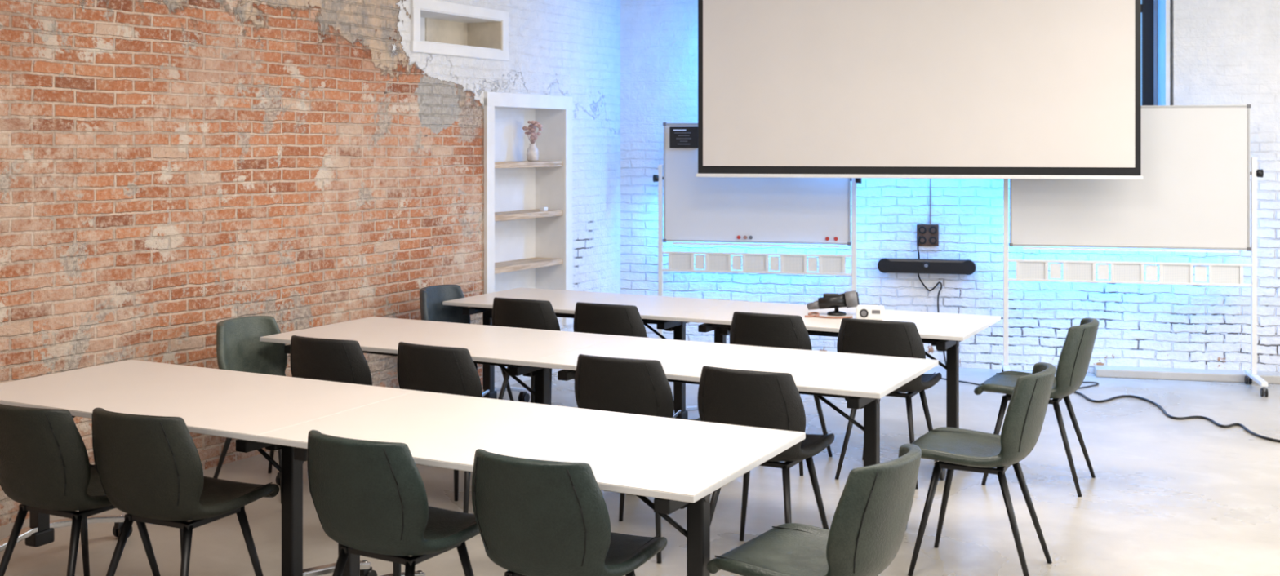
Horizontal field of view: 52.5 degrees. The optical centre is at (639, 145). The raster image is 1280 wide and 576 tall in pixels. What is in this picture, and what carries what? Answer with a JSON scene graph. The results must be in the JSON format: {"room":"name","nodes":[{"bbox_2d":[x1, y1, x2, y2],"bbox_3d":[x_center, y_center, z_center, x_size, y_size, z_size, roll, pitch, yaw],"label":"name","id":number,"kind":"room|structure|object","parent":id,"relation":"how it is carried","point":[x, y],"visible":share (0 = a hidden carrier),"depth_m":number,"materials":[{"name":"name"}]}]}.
{"room":"classroom","nodes":[
{"label":"classroom","id":0,"kind":"room"},
{"bbox_2d":[0,0,620,526],"bbox_3d":[-3.403,0.000,5.233,0.401,3.400,12.550,0,0,30],"label":"wall","id":1,"kind":"structure","parent":0,"point":[171,171],"depth_m":7.08,"materials":[{"name":"orange brick"}]},
{"bbox_2d":[409,0,508,61],"bbox_3d":[-1.327,-0.770,8.780,0.334,0.350,1.050,0,0,30],"label":"wall niche","id":2,"kind":"object","parent":1,"relation":"attached to","point":[437,27],"visible":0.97,"depth_m":8.89,"materials":[{"name":"white paint"}]},
{"bbox_2d":[484,91,572,325],"bbox_3d":[-0.911,0.495,9.470,0.299,1.730,1.090,0,0,30],"label":"built-in shelf","id":3,"kind":"object","parent":1,"relation":"attached to","point":[528,205],"visible":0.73,"depth_m":9.74,"materials":[{"name":"white paint"}]},
{"bbox_2d":[522,120,542,161],"bbox_3d":[-0.790,-0.033,9.650,0.108,0.302,0.176,0,0,-36],"label":"vase","id":4,"kind":"object","parent":3,"relation":"on","point":[532,153],"visible":1,"depth_m":9.62,"materials":[{"name":"ceramic"}]},
{"bbox_2d":[0,366,1279,575],"bbox_3d":[0.000,1.750,5.000,20.000,0.100,22.000,0,0,0],"label":"floor","id":5,"kind":"structure","parent":0,"point":[1166,496],"depth_m":6.15,"materials":[{"name":"concrete"}]},
{"bbox_2d":[0,404,160,575],"bbox_3d":[-1.992,1.288,4.596,0.471,0.829,0.591,0,0,26],"label":"upholstered chair","id":6,"kind":"object","parent":5,"relation":"on","point":[46,468],"visible":0.74,"depth_m":4.36,"materials":[{"name":"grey leather"}]},
{"bbox_2d":[92,408,279,575],"bbox_3d":[-1.574,1.288,4.476,0.471,0.829,0.591,0,0,25],"label":"upholstered chair","id":7,"kind":"object","parent":5,"relation":"on","point":[149,468],"visible":1,"depth_m":4.25,"materials":[{"name":"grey leather"}]},
{"bbox_2d":[0,360,417,575],"bbox_3d":[-1.778,1.331,5.064,1.600,0.738,0.882,0,0,28],"label":"folding table","id":8,"kind":"object","parent":5,"relation":"on","point":[241,406],"visible":0.75,"depth_m":4.96,"materials":[{"name":"white laminate"}]},
{"bbox_2d":[213,315,287,503],"bbox_3d":[-1.799,1.288,6.442,0.591,0.829,0.471,0,0,27],"label":"upholstered chair","id":9,"kind":"object","parent":5,"relation":"on","point":[239,348],"visible":0.38,"depth_m":6.58,"materials":[{"name":"grey leather"}]},
{"bbox_2d":[289,335,372,463],"bbox_3d":[-1.353,1.288,6.128,0.471,0.829,0.591,0,0,27],"label":"upholstered chair","id":10,"kind":"object","parent":5,"relation":"on","point":[341,361],"visible":0.3,"depth_m":5.86,"materials":[{"name":"black leather"}]},
{"bbox_2d":[306,430,479,575],"bbox_3d":[-0.756,1.288,4.113,0.471,0.829,0.591,0,0,30],"label":"upholstered chair","id":11,"kind":"object","parent":5,"relation":"on","point":[369,497],"visible":0.91,"depth_m":3.88,"materials":[{"name":"green leather"}]},
{"bbox_2d":[396,342,482,513],"bbox_3d":[-0.814,1.288,5.913,0.471,0.829,0.591,0,0,30],"label":"upholstered chair","id":12,"kind":"object","parent":5,"relation":"on","point":[425,368],"visible":0.32,"depth_m":5.65,"materials":[{"name":"black leather"}]},
{"bbox_2d":[259,316,622,485],"bbox_3d":[-0.995,1.331,6.531,1.600,0.738,0.882,0,0,28],"label":"folding table","id":13,"kind":"object","parent":5,"relation":"on","point":[513,348],"visible":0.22,"depth_m":6.47,"materials":[{"name":"white laminate"}]},
{"bbox_2d":[419,284,513,400],"bbox_3d":[-1.049,1.288,7.942,0.591,0.829,0.471,0,0,27],"label":"upholstered chair","id":14,"kind":"object","parent":5,"relation":"on","point":[432,298],"visible":0.28,"depth_m":8.08,"materials":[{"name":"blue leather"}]},
{"bbox_2d":[256,391,805,575],"bbox_3d":[-0.358,1.331,4.326,1.600,0.738,0.882,0,0,28],"label":"folding table","id":15,"kind":"object","parent":5,"relation":"on","point":[677,463],"visible":0.73,"depth_m":4.23,"materials":[{"name":"white laminate"}]},
{"bbox_2d":[492,297,574,404],"bbox_3d":[-0.583,1.288,7.628,0.471,0.829,0.591,0,0,28],"label":"upholstered chair","id":16,"kind":"object","parent":5,"relation":"on","point":[506,312],"visible":0.27,"depth_m":7.37,"materials":[{"name":"black leather"}]},
{"bbox_2d":[471,448,666,575],"bbox_3d":[-0.214,1.288,3.870,0.471,0.829,0.590,0,0,28],"label":"upholstered chair","id":17,"kind":"object","parent":5,"relation":"on","point":[534,517],"visible":1,"depth_m":3.63,"materials":[{"name":"green leather"}]},
{"bbox_2d":[442,287,737,419],"bbox_3d":[-0.303,1.331,8.015,1.600,0.738,0.882,0,0,28],"label":"folding table","id":18,"kind":"object","parent":5,"relation":"on","point":[662,311],"visible":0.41,"depth_m":7.98,"materials":[{"name":"white laminate"}]},
{"bbox_2d":[573,302,647,337],"bbox_3d":[-0.097,1.288,7.403,0.471,0.829,0.591,0,0,27],"label":"upholstered chair","id":19,"kind":"object","parent":5,"relation":"on","point":[588,317],"visible":0.23,"depth_m":7.14,"materials":[{"name":"black leather"}]},
{"bbox_2d":[574,354,700,563],"bbox_3d":[0.000,1.288,5.587,0.471,0.829,0.590,0,0,26],"label":"upholstered chair","id":20,"kind":"object","parent":5,"relation":"on","point":[622,385],"visible":0.39,"depth_m":5.33,"materials":[{"name":"black leather"}]},
{"bbox_2d":[529,336,938,531],"bbox_3d":[0.424,1.331,5.793,1.600,0.738,0.882,0,0,28],"label":"folding table","id":21,"kind":"object","parent":5,"relation":"on","point":[862,380],"visible":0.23,"depth_m":5.72,"materials":[{"name":"white laminate"}]},
{"bbox_2d":[653,122,862,338],"bbox_3d":[0.876,0.760,9.938,1.610,1.879,0.536,0,0,13],"label":"whiteboard","id":22,"kind":"object","parent":5,"relation":"on","point":[736,211],"visible":0.53,"depth_m":10.00,"materials":[{"name":"ceramic"}]},
{"bbox_2d":[697,365,834,541],"bbox_3d":[0.514,1.288,5.291,0.471,0.829,0.591,0,0,28],"label":"upholstered chair","id":23,"kind":"object","parent":5,"relation":"on","point":[750,398],"visible":0.57,"depth_m":5.07,"materials":[{"name":"black leather"}]},
{"bbox_2d":[729,311,832,475],"bbox_3d":[0.758,1.288,6.982,0.471,0.829,0.590,0,0,27],"label":"upholstered chair","id":24,"kind":"object","parent":5,"relation":"on","point":[763,330],"visible":0.28,"depth_m":6.73,"materials":[{"name":"black leather"}]},
{"bbox_2d":[706,443,921,575],"bbox_3d":[0.522,1.288,3.808,0.591,0.829,0.471,0,0,34],"label":"upholstered chair","id":25,"kind":"object","parent":5,"relation":"on","point":[866,533],"visible":1,"depth_m":3.63,"materials":[{"name":"grey leather"}]},
{"bbox_2d":[676,300,1000,479],"bbox_3d":[1.117,1.331,7.277,1.600,0.738,0.882,0,0,28],"label":"folding table","id":26,"kind":"object","parent":5,"relation":"on","point":[944,331],"visible":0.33,"depth_m":7.13,"materials":[{"name":"white laminate"},{"name":"black powder-coated metal"},{"name":"black plastic"}]},
{"bbox_2d":[804,311,853,319],"bbox_3d":[1.028,0.955,7.255,0.172,0.011,0.273,0,0,-44],"label":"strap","id":27,"kind":"object","parent":26,"relation":"on","point":[810,314],"visible":0.99,"depth_m":7.22,"materials":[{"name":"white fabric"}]},
{"bbox_2d":[807,290,859,315],"bbox_3d":[1.095,0.891,7.363,0.294,0.140,0.110,0,0,8],"label":"camera","id":28,"kind":"object","parent":26,"relation":"on","point":[848,299],"visible":0.98,"depth_m":7.33,"materials":[{"name":"black plastic"}]},
{"bbox_2d":[856,304,884,319],"bbox_3d":[1.274,0.924,7.186,0.150,0.075,0.108,0,0,14],"label":"projector","id":29,"kind":"object","parent":26,"relation":"on","point":[866,312],"visible":1,"depth_m":7.14,"materials":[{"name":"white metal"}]},
{"bbox_2d":[835,318,942,488],"bbox_3d":[1.293,1.288,6.728,0.471,0.829,0.591,0,0,27],"label":"upholstered chair","id":30,"kind":"object","parent":5,"relation":"on","point":[859,336],"visible":0.43,"depth_m":6.50,"materials":[{"name":"black leather"}]},
{"bbox_2d":[907,362,1056,575],"bbox_3d":[1.359,1.288,5.208,0.591,0.829,0.471,0,0,27],"label":"upholstered chair","id":31,"kind":"object","parent":5,"relation":"on","point":[953,449],"visible":0.93,"depth_m":5.05,"materials":[{"name":"grey leather"}]},
{"bbox_2d":[940,377,1098,389],"bbox_3d":[2.634,1.693,9.137,1.196,0.010,0.505,0,0,12],"label":"extension cord","id":32,"kind":"object","parent":5,"relation":"on","point":[1096,383],"visible":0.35,"depth_m":9.23,"materials":[{"name":"black plastic"}]},
{"bbox_2d":[973,318,1098,497],"bbox_3d":[2.011,1.288,6.572,0.590,0.829,0.470,0,0,28],"label":"upholstered chair","id":33,"kind":"object","parent":5,"relation":"on","point":[1075,356],"visible":0.84,"depth_m":6.37,"materials":[{"name":"grey leather"}]},
{"bbox_2d":[1001,104,1268,396],"bbox_3d":[3.464,0.707,9.205,1.780,1.987,0.536,0,0,13],"label":"whiteboard","id":34,"kind":"object","parent":5,"relation":"on","point":[1193,192],"visible":0.76,"depth_m":9.20,"materials":[{"name":"ceramic"}]},
{"bbox_2d":[1074,391,1279,442],"bbox_3d":[3.523,1.692,8.036,0.526,0.016,2.955,0,0,-36],"label":"power cable","id":35,"kind":"object","parent":5,"relation":"on","point":[1246,429],"visible":0.94,"depth_m":8.07,"materials":[{"name":"black plastic"}]},
{"bbox_2d":[620,0,1279,373],"bbox_3d":[3.004,0.000,10.022,6.400,3.400,0.450,0,0,14],"label":"wall","id":36,"kind":"structure","parent":0,"point":[1223,52],"depth_m":9.87,"materials":[{"name":"white paint"}]},
{"bbox_2d":[877,257,975,275],"bbox_3d":[2.190,0.925,9.927,0.730,0.110,0.114,0,0,14],"label":"soundbar","id":37,"kind":"object","parent":36,"relation":"attached to","point":[889,265],"visible":1,"depth_m":9.88,"materials":[{"name":"black plastic"}]},
{"bbox_2d":[916,224,938,246],"bbox_3d":[2.209,0.690,9.964,0.165,0.165,0.034,0,0,14],"label":"wall socket","id":38,"kind":"object","parent":36,"relation":"attached to","point":[928,234],"visible":1,"depth_m":9.96,"materials":[{"name":"black plastic"}]},
{"bbox_2d":[916,236,946,365],"bbox_3d":[2.236,1.195,9.934,0.214,0.993,0.081,0,0,0],"label":"cable","id":39,"kind":"object","parent":38,"relation":"attached to","point":[922,282],"depth_m":9.93,"materials":[{"name":"black rubber"}]},
{"bbox_2d":[929,178,931,224],"bbox_3d":[2.233,0.205,9.967,0.016,0.810,0.012,0,0,22],"label":"conduit","id":40,"kind":"object","parent":36,"relation":"attached to","point":[930,179],"visible":0.53,"depth_m":9.96,"materials":[{"name":"black plastic"}]},
{"bbox_2d":[1140,0,1169,106],"bbox_3d":[3.143,-0.740,9.958,1.720,1.020,0.450,0,0,13],"label":"window","id":41,"kind":"structure","parent":36,"relation":"in","point":[1154,14],"depth_m":9.92,"materials":[{"name":"blue glass"}]},
{"bbox_2d":[1093,364,1279,384],"bbox_3d":[4.681,1.670,9.295,2.700,0.060,0.181,0,0,14],"label":"baseboard","id":42,"kind":"structure","parent":36,"relation":"attached to","point":[1113,371],"depth_m":9.41,"materials":[{"name":"concrete"}]},
{"bbox_3d":[0.000,-1.750,5.000,20.000,0.100,22.000,0,0,0],"label":"ceiling","id":43,"kind":"structure","parent":0,"visible":0},
{"bbox_2d":[695,0,1143,179],"bbox_3d":[1.932,-0.727,9.260,3.235,1.926,0.111,0,0,13],"label":"projection screen","id":44,"kind":"object","parent":43,"relation":"hanging from","point":[874,89],"visible":1,"depth_m":9.23,"materials":[{"name":"white fabric"}]}
]}

